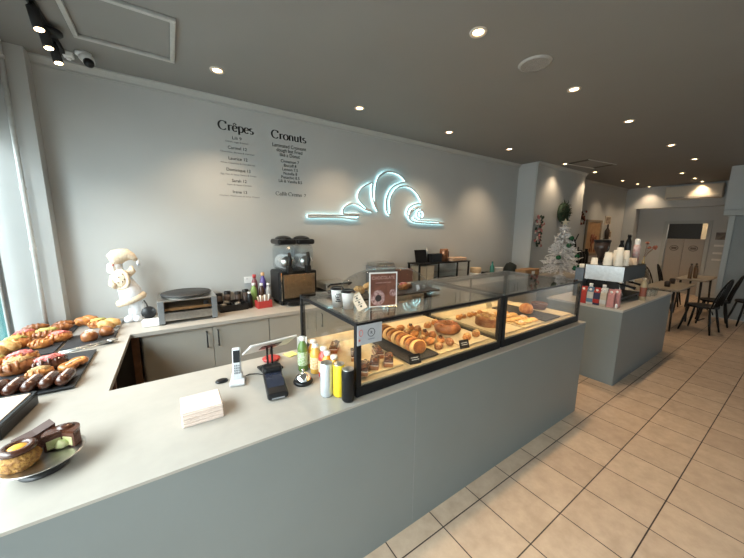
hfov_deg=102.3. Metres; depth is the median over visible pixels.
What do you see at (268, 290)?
squeeze bottle
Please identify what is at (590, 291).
milk carton
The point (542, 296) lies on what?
bench
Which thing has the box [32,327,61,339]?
pastry
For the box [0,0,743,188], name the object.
ceiling
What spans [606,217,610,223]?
picture
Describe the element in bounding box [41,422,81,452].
cake
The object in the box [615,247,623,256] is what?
paper cup
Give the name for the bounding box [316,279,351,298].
press
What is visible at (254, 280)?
squeeze bottle
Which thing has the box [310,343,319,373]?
juice bottle
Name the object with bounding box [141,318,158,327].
box
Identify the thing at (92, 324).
pastry
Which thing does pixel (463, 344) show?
price tag
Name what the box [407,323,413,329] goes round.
pastry
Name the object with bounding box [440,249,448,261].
copper canister
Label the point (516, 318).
pastry
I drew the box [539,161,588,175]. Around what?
trim
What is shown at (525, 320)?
pastry
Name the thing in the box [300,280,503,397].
display case
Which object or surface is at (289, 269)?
tap
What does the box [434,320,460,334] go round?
cake
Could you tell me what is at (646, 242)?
flower vase
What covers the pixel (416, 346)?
pastry
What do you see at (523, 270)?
cardboard box
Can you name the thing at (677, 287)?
dining table
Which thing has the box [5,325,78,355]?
serving tray
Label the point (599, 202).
wall
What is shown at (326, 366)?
drink can
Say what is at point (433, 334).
pastry
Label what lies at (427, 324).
pastry
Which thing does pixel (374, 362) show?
pastry
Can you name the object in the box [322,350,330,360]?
juice bottle
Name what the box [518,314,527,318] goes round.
pastry
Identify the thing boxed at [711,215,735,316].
door frame
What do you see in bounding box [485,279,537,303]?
base cabinet
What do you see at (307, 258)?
tap
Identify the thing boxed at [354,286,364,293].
pastry
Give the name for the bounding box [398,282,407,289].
pastry
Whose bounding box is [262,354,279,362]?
tray
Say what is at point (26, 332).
pastry
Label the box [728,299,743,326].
chair
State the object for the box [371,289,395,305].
picture
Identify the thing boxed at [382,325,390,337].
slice
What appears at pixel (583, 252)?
bottle
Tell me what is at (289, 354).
sticky note
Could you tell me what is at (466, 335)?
pastry
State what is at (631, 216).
wall
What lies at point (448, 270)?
glass shelf
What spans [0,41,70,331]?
window frame
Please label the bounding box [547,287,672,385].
counter
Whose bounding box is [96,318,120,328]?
pastry
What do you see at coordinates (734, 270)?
door
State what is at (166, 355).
base cabinet
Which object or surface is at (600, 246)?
coffee grinder
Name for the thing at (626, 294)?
tray
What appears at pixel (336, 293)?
cup
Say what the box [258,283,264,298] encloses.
squeeze bottle
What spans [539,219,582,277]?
tree
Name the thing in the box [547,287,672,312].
countertop
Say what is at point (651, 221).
wall
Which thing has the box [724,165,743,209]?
wall
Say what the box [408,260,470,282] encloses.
table
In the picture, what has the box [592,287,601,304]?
milk carton
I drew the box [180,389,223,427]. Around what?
napkin stack
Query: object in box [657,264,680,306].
chair
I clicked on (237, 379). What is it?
cordless phone
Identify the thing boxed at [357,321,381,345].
sign
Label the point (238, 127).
menu lettering
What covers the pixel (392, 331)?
slice
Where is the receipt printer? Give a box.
[428,253,441,261]
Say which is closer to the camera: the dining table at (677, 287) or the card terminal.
the card terminal
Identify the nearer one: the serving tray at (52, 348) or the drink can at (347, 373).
the drink can at (347, 373)
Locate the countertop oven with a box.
[366,261,394,282]
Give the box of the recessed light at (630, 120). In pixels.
[623,119,634,122]
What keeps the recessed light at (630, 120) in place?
in the ceiling
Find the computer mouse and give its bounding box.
[215,378,227,383]
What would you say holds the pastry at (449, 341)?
on the tray at (446, 348)
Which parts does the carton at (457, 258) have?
carton lid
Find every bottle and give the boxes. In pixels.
[246,292,252,307]
[251,274,257,295]
[251,283,256,305]
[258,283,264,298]
[260,272,265,298]
[265,283,271,299]
[297,336,307,371]
[308,339,315,367]
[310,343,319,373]
[318,346,326,376]
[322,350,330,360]
[331,354,337,363]
[489,261,493,271]
[579,250,582,263]
[582,251,585,263]
[585,249,588,262]
[618,240,624,249]
[625,234,631,254]
[638,278,647,300]
[687,264,692,278]
[693,266,697,277]
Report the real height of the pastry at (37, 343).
0.062 m
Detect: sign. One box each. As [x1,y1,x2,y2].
[307,171,444,223]
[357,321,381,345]
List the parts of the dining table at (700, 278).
leg, leg, leg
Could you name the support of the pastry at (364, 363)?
on the tray at (343, 354)
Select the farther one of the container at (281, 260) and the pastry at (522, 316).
the container at (281, 260)
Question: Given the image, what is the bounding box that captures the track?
[25,0,64,64]
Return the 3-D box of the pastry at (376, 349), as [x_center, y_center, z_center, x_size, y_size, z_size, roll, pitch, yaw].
[0.034,0.436,1.813,0.051,0.050,0.127,-2,9,-12]
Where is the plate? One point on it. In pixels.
(52, 461)
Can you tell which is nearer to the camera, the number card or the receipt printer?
the number card
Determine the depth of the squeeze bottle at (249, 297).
3.16 m
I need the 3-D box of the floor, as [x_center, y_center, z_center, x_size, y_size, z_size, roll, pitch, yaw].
[4.874,1.157,4.175,14.700,0.100,6.350,-6,11,-33]
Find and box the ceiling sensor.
[62,50,74,60]
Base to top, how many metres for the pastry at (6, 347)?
0.092 m
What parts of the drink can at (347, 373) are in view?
can lid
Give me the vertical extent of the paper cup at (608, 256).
0.110 m
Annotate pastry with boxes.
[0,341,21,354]
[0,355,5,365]
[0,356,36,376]
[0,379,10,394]
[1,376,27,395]
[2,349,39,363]
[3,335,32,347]
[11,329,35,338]
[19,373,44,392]
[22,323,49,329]
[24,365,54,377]
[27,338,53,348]
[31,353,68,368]
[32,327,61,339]
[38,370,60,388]
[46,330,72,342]
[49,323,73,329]
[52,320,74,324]
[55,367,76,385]
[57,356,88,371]
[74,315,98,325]
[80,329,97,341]
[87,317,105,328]
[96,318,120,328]
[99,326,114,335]
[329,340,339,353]
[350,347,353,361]
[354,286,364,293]
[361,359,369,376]
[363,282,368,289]
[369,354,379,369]
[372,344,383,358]
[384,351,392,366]
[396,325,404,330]
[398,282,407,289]
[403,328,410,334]
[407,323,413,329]
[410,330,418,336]
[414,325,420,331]
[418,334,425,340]
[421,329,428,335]
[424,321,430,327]
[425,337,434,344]
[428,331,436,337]
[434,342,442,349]
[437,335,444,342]
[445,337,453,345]
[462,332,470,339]
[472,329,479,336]
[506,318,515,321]
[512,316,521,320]
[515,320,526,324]
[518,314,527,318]
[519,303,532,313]
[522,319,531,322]
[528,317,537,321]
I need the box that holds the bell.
[293,369,312,386]
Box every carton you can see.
[448,256,466,260]
[580,285,587,302]
[586,286,594,303]
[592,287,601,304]
[599,287,608,306]
[606,289,615,307]
[614,289,621,307]
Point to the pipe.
(22, 188)
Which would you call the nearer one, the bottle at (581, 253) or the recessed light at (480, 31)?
the recessed light at (480, 31)
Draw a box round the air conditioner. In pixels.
[664,183,725,200]
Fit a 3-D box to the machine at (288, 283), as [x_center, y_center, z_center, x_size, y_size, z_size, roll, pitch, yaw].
[-0.881,-0.113,3.417,0.440,0.757,0.450,-6,11,-33]
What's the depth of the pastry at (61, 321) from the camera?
2.43 m
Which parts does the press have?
press lid, press handle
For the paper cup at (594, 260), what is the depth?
3.82 m
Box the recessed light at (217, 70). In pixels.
[209,66,224,73]
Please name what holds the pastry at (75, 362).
on the serving tray at (89, 353)
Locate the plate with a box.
[0,434,85,481]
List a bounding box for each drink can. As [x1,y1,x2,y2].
[320,360,332,397]
[333,361,344,397]
[341,366,353,402]
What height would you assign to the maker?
0.240 m
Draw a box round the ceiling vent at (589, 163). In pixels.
[567,159,616,168]
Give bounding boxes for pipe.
[0,39,48,323]
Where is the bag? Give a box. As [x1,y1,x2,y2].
[503,262,516,271]
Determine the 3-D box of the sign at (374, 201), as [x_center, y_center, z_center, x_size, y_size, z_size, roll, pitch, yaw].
[0.202,-1.160,4.235,2.380,0.721,0.045,-6,11,-33]
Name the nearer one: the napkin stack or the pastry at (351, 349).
the napkin stack
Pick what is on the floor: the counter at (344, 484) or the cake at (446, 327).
the counter at (344, 484)
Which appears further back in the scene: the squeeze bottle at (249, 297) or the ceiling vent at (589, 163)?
the ceiling vent at (589, 163)
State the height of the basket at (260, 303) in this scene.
0.132 m
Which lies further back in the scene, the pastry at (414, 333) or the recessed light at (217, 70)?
the recessed light at (217, 70)
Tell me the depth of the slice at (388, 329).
2.02 m
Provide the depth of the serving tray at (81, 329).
2.42 m
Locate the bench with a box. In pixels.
[536,271,574,307]
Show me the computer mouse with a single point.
(221, 380)
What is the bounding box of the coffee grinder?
[594,240,611,262]
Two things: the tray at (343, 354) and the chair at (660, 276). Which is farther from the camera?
the chair at (660, 276)
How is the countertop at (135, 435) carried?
on the counter at (344, 484)
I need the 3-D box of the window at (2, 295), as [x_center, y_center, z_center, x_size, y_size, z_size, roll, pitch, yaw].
[-1.172,0.359,-0.209,0.031,2.220,6.043,-6,11,-33]
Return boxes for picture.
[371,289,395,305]
[375,295,380,301]
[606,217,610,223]
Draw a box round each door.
[655,220,713,295]
[718,215,743,320]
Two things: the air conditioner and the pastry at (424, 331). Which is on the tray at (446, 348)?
the pastry at (424, 331)
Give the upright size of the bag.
0.237 m
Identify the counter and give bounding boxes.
[0,323,585,557]
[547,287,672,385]
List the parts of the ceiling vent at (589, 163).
panel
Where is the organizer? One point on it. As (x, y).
(231, 306)
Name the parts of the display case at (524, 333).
post, post, frame, post, glass, post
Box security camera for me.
[74,49,94,67]
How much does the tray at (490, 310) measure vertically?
0.008 m
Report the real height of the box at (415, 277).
0.140 m
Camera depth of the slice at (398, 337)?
1.91 m
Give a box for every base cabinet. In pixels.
[141,318,269,382]
[268,305,355,354]
[356,295,419,323]
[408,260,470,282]
[420,285,486,315]
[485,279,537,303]
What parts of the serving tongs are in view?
arm, arm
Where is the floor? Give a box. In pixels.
[364,293,743,557]
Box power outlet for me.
[244,276,252,282]
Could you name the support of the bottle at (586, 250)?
on the sideboard
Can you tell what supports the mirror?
attached to the wall at (599, 202)
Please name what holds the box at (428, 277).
in the table at (438, 271)
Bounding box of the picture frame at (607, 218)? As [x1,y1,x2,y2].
[604,216,611,224]
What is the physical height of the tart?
0.062 m
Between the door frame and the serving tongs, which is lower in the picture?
the serving tongs
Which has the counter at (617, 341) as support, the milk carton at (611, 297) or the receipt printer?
the milk carton at (611, 297)
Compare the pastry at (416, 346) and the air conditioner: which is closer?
the pastry at (416, 346)
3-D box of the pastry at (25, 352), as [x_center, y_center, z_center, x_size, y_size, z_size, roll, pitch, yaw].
[-2.088,0.465,1.784,0.112,0.085,0.154,5,10,27]
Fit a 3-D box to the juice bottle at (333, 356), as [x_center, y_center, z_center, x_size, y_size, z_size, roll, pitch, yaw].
[-0.200,0.486,1.583,0.063,0.172,0.062,-6,11,-33]
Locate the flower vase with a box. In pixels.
[641,241,657,263]
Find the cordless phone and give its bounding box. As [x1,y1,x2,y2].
[229,347,245,386]
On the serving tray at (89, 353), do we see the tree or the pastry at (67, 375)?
the pastry at (67, 375)
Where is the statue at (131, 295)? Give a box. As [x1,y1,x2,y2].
[106,249,146,322]
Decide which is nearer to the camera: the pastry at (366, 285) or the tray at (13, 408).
the tray at (13, 408)
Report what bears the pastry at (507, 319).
on the tray at (490, 310)
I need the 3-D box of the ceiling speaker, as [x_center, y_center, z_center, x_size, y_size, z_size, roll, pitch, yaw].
[1.274,-1.679,2.342,0.240,0.012,0.240,-6,11,-33]
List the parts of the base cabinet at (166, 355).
door, door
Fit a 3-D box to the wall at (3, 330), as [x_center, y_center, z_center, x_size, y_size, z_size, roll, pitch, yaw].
[-7.409,0.619,3.512,5.400,1.020,0.200,-6,11,-33]
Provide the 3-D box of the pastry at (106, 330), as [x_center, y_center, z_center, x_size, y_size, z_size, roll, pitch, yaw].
[-2.026,0.393,2.286,0.092,0.072,0.092,-6,11,-33]
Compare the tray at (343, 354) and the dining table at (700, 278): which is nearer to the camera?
the tray at (343, 354)
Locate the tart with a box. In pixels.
[531,301,547,309]
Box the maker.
[157,288,217,324]
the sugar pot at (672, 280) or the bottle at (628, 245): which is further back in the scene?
the sugar pot at (672, 280)
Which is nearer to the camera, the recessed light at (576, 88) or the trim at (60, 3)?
the trim at (60, 3)
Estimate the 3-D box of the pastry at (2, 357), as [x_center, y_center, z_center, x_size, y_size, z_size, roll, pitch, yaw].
[-2.207,0.480,1.740,0.085,0.068,0.126,6,11,33]
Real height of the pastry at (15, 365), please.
0.089 m
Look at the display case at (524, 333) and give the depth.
2.70 m
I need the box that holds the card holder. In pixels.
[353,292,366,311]
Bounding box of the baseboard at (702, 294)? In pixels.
[701,293,713,297]
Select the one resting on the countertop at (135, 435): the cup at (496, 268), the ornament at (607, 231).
the cup at (496, 268)
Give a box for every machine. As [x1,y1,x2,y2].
[270,236,316,304]
[584,263,645,299]
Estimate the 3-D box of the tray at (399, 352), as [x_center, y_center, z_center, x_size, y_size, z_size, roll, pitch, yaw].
[0.168,0.437,1.993,0.240,0.011,0.520,-6,11,-33]
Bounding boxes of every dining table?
[648,281,695,331]
[673,275,716,313]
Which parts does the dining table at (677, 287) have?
leg, leg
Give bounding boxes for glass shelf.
[434,269,463,272]
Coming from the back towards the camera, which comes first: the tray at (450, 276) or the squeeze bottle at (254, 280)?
the tray at (450, 276)
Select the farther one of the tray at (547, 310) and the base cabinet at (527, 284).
the base cabinet at (527, 284)
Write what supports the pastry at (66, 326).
on the serving tray at (52, 348)
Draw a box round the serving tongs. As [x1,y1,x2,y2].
[58,338,117,353]
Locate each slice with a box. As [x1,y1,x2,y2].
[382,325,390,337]
[383,327,395,339]
[387,329,399,341]
[391,331,404,343]
[395,333,408,346]
[400,335,413,348]
[404,337,418,351]
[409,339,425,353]
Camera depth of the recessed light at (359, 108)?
3.21 m
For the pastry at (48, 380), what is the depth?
1.51 m
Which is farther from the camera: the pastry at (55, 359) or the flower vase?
the flower vase
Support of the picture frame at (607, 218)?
attached to the wall at (599, 202)
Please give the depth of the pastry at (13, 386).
1.45 m
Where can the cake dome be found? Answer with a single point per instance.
(416, 288)
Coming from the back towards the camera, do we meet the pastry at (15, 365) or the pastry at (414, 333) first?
the pastry at (414, 333)
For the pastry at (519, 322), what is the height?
0.028 m
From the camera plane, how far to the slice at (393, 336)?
1.95 m
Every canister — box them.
[215,293,222,301]
[224,291,230,300]
[234,291,240,301]
[242,289,248,301]
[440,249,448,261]
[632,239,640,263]
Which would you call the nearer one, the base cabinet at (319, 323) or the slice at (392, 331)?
the slice at (392, 331)
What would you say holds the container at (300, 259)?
on the machine at (288, 283)
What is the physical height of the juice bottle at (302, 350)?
0.205 m
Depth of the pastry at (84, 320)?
2.46 m
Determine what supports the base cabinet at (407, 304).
on the floor
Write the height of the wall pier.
3.020 m
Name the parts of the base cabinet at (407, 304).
door, door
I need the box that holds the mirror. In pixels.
[582,220,602,255]
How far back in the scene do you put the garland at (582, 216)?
7.62 m
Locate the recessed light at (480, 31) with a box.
[469,26,486,37]
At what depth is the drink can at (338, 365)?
1.47 m
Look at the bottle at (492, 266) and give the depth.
5.63 m
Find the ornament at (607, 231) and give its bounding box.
[603,224,609,238]
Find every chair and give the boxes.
[643,266,670,308]
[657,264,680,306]
[677,279,733,335]
[695,275,743,327]
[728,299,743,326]
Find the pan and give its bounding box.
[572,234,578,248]
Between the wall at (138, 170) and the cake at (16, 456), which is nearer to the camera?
the cake at (16, 456)
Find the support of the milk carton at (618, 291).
on the counter at (617, 341)
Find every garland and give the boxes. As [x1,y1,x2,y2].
[534,215,544,246]
[580,210,586,224]
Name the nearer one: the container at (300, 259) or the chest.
the container at (300, 259)
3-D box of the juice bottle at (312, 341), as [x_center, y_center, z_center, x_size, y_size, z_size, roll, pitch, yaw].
[-0.354,0.449,1.802,0.063,0.172,0.062,-6,11,-33]
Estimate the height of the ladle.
0.205 m
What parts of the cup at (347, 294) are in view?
cup lid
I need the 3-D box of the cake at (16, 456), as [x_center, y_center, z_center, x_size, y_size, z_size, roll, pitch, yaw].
[-1.151,0.576,0.978,0.095,0.075,0.101,8,12,39]
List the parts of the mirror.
panel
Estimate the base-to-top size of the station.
0.430 m
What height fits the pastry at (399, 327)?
0.049 m
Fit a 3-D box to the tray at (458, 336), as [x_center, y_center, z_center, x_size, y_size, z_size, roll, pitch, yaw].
[0.576,0.398,2.262,0.290,0.008,0.520,-6,11,-33]
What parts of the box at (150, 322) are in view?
box lid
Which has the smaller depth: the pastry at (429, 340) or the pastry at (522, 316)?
the pastry at (429, 340)
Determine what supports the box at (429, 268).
on the box at (428, 277)
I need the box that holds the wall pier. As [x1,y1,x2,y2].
[511,162,585,273]
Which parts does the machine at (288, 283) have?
trim, bowl lid, panel, bowl lid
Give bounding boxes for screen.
[414,250,426,262]
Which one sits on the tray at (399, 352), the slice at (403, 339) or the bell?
the slice at (403, 339)
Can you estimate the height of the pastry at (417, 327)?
0.049 m
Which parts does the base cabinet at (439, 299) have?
door, door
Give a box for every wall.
[0,256,14,334]
[0,298,7,340]
[31,64,518,382]
[578,182,626,261]
[621,209,639,284]
[629,206,728,294]
[667,224,702,280]
[701,224,707,238]
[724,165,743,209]
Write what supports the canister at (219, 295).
on the countertop at (135, 435)
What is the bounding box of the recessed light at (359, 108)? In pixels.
[354,106,364,110]
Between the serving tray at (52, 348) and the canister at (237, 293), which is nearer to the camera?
the serving tray at (52, 348)
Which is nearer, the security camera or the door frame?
the security camera
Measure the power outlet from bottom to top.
0.072 m
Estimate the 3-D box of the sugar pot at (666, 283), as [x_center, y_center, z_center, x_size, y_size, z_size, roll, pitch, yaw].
[5.410,0.086,5.483,0.090,0.105,0.090,-6,11,-33]
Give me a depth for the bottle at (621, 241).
4.03 m
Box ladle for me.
[141,300,155,318]
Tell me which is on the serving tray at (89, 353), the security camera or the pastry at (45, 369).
the pastry at (45, 369)
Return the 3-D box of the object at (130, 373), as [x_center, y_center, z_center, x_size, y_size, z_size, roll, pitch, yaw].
[-1.839,1.009,1.730,0.765,0.867,2.200,-6,11,-33]
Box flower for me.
[589,234,596,251]
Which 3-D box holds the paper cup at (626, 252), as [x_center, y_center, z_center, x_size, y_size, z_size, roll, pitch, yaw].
[3.124,-0.296,3.679,0.078,0.110,0.078,-6,11,-33]
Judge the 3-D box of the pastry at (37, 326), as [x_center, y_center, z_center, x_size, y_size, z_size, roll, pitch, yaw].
[-2.614,0.380,2.329,0.149,0.071,0.071,-8,12,-42]
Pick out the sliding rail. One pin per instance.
(726, 212)
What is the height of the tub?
0.190 m
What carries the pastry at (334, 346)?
on the tray at (343, 354)
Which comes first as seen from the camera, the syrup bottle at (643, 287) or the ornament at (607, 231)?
the syrup bottle at (643, 287)
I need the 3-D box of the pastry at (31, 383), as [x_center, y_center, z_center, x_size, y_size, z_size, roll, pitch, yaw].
[-1.717,0.523,1.518,0.058,0.060,0.150,-4,10,-28]
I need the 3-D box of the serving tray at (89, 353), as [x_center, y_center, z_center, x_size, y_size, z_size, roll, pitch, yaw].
[-1.923,0.542,1.637,0.540,0.016,0.580,-6,11,-33]
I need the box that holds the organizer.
[217,299,248,312]
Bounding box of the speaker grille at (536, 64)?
[521,58,549,71]
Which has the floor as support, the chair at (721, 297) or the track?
the chair at (721, 297)
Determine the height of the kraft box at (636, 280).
0.160 m
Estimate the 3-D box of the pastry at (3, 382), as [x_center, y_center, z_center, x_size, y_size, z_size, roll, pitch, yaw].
[-1.818,0.533,1.451,0.058,0.060,0.150,-4,10,-28]
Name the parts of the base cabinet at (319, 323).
door, door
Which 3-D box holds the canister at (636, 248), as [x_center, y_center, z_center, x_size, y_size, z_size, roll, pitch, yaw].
[3.483,-0.365,3.946,0.076,0.325,0.075,-6,11,-33]
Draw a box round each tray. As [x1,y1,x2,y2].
[0,349,96,396]
[0,391,38,439]
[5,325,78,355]
[60,330,117,350]
[73,319,122,335]
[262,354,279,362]
[286,299,316,304]
[319,339,403,377]
[373,338,438,363]
[403,326,459,353]
[413,321,489,345]
[434,275,457,278]
[446,313,521,333]
[476,308,543,327]
[492,304,559,321]
[509,302,570,316]
[621,290,638,299]
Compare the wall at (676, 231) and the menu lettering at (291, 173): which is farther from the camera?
the wall at (676, 231)
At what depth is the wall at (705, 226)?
8.59 m
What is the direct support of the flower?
on the mirror
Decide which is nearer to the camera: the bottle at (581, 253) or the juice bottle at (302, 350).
the juice bottle at (302, 350)
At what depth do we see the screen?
4.61 m
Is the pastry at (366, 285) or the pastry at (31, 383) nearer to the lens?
the pastry at (31, 383)
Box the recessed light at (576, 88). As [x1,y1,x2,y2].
[567,86,581,92]
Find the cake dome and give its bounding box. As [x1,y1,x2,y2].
[328,266,439,300]
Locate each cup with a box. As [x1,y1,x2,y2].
[330,286,343,306]
[341,289,355,309]
[495,267,502,271]
[590,257,597,264]
[603,252,612,260]
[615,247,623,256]
[624,250,629,259]
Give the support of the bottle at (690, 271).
on the dining table at (700, 278)
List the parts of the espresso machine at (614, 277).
panel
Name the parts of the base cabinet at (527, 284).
door, door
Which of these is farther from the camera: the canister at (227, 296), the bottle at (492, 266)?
the bottle at (492, 266)
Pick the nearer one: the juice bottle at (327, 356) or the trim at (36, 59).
the juice bottle at (327, 356)
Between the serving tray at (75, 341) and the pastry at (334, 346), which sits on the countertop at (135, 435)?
the serving tray at (75, 341)
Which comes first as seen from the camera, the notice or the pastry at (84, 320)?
the pastry at (84, 320)
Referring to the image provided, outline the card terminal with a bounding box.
[262,363,288,400]
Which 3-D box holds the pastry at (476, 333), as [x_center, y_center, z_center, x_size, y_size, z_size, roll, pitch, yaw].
[0.753,0.387,2.166,0.058,0.046,0.088,6,11,33]
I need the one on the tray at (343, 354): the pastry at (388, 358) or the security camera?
the pastry at (388, 358)
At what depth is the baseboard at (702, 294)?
8.12 m
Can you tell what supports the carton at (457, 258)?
on the table at (438, 271)
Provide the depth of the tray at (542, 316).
2.74 m
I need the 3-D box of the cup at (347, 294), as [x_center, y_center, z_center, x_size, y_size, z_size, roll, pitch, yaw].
[-0.132,0.112,1.664,0.083,0.105,0.082,-6,11,-33]
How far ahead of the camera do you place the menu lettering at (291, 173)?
3.45 m
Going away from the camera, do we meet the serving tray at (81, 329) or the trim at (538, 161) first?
the serving tray at (81, 329)
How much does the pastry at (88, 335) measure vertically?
0.078 m
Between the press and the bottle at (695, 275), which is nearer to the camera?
the press
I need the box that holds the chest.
[395,268,412,283]
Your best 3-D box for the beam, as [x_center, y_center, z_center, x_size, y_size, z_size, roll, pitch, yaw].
[8.584,-2.277,8.248,0.400,0.600,2.420,-6,11,-33]
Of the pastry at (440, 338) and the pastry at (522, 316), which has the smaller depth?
the pastry at (440, 338)
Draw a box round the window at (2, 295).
[0,273,11,340]
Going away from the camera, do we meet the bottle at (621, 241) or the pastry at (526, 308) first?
the pastry at (526, 308)
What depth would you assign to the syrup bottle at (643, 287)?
3.74 m
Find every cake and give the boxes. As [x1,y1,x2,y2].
[0,437,42,474]
[11,419,54,447]
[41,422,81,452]
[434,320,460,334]
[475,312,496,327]
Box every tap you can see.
[286,252,292,272]
[305,252,310,271]
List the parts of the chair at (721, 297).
leg, leg, seat, leg, leg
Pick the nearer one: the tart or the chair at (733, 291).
the tart
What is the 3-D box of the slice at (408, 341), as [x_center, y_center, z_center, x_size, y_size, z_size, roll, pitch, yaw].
[0.254,0.406,1.859,0.122,0.089,0.053,-6,11,-33]
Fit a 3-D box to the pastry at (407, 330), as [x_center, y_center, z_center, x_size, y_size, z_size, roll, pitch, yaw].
[0.256,0.383,2.181,0.055,0.042,0.079,5,10,27]
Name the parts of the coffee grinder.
hopper lid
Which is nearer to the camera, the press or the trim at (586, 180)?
the press
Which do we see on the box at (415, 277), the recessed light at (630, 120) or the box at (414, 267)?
the box at (414, 267)
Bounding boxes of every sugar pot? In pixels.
[664,281,670,286]
[669,278,675,283]
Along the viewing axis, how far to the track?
1.89 m
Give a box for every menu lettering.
[217,120,259,197]
[271,130,305,196]
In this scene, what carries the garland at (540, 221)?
hanging from the wall pier
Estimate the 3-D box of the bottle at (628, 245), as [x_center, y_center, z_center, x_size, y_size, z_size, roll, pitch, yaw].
[3.439,-0.406,4.025,0.072,0.380,0.071,-6,11,-33]
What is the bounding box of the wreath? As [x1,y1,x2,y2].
[557,200,571,225]
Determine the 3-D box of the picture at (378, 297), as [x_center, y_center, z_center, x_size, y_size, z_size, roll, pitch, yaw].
[0.035,0.107,1.671,0.037,0.038,0.001,-3,10,-19]
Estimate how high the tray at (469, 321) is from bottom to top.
0.008 m
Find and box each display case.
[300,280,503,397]
[427,271,582,347]
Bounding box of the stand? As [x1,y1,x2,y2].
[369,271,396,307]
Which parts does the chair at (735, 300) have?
leg, seat, leg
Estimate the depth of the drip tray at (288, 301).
3.26 m
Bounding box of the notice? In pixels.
[715,232,725,239]
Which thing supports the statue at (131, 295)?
on the countertop at (135, 435)
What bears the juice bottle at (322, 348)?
on the countertop at (135, 435)
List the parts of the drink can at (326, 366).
can lid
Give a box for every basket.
[255,294,271,308]
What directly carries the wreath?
attached to the wall pier
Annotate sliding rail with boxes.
[723,210,743,215]
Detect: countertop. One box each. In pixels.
[0,277,585,536]
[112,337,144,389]
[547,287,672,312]
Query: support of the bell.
on the countertop at (135, 435)
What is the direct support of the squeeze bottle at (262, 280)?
on the countertop at (135, 435)
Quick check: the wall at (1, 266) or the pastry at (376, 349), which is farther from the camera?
the wall at (1, 266)
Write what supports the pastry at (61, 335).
on the serving tray at (52, 348)
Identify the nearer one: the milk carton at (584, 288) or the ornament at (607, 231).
the milk carton at (584, 288)
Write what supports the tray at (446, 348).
on the display case at (363, 386)
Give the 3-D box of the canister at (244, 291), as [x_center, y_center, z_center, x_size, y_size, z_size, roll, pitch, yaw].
[-1.414,0.195,3.350,0.066,0.163,0.066,-6,11,-33]
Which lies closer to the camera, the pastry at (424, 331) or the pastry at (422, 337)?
the pastry at (422, 337)
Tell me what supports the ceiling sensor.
attached to the ceiling
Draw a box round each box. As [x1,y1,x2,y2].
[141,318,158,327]
[411,265,425,275]
[412,275,425,281]
[423,265,433,274]
[426,274,433,280]
[515,268,539,274]
[633,279,648,290]
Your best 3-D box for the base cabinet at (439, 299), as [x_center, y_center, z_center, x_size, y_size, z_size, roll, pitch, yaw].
[1.106,0.544,4.753,1.436,0.866,0.614,-6,11,-33]
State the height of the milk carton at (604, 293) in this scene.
0.215 m
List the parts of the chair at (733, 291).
leg, seat, leg, leg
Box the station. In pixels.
[573,264,586,295]
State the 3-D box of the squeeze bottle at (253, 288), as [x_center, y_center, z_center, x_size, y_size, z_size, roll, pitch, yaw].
[-1.281,0.167,3.255,0.068,0.250,0.067,-6,11,-33]
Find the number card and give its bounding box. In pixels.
[297,337,306,362]
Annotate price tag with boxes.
[408,353,420,364]
[459,339,469,348]
[485,303,491,308]
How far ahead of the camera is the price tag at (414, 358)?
1.73 m
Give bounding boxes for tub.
[470,267,480,273]
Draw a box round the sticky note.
[283,351,296,357]
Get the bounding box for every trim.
[27,52,521,167]
[55,0,175,63]
[527,161,538,267]
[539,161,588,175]
[585,179,629,190]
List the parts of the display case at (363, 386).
post, post, frame, post, post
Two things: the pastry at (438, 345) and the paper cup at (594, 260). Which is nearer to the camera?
the pastry at (438, 345)
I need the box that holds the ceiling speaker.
[518,55,552,71]
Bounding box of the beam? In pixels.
[625,180,728,208]
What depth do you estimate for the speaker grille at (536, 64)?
2.34 m
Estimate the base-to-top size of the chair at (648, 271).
0.974 m
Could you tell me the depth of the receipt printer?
4.71 m
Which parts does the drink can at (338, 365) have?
can lid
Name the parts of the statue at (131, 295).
arm, arm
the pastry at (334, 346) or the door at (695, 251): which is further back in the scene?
the door at (695, 251)
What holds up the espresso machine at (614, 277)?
on the counter at (617, 341)
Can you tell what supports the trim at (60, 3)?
attached to the ceiling
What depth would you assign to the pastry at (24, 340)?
2.02 m

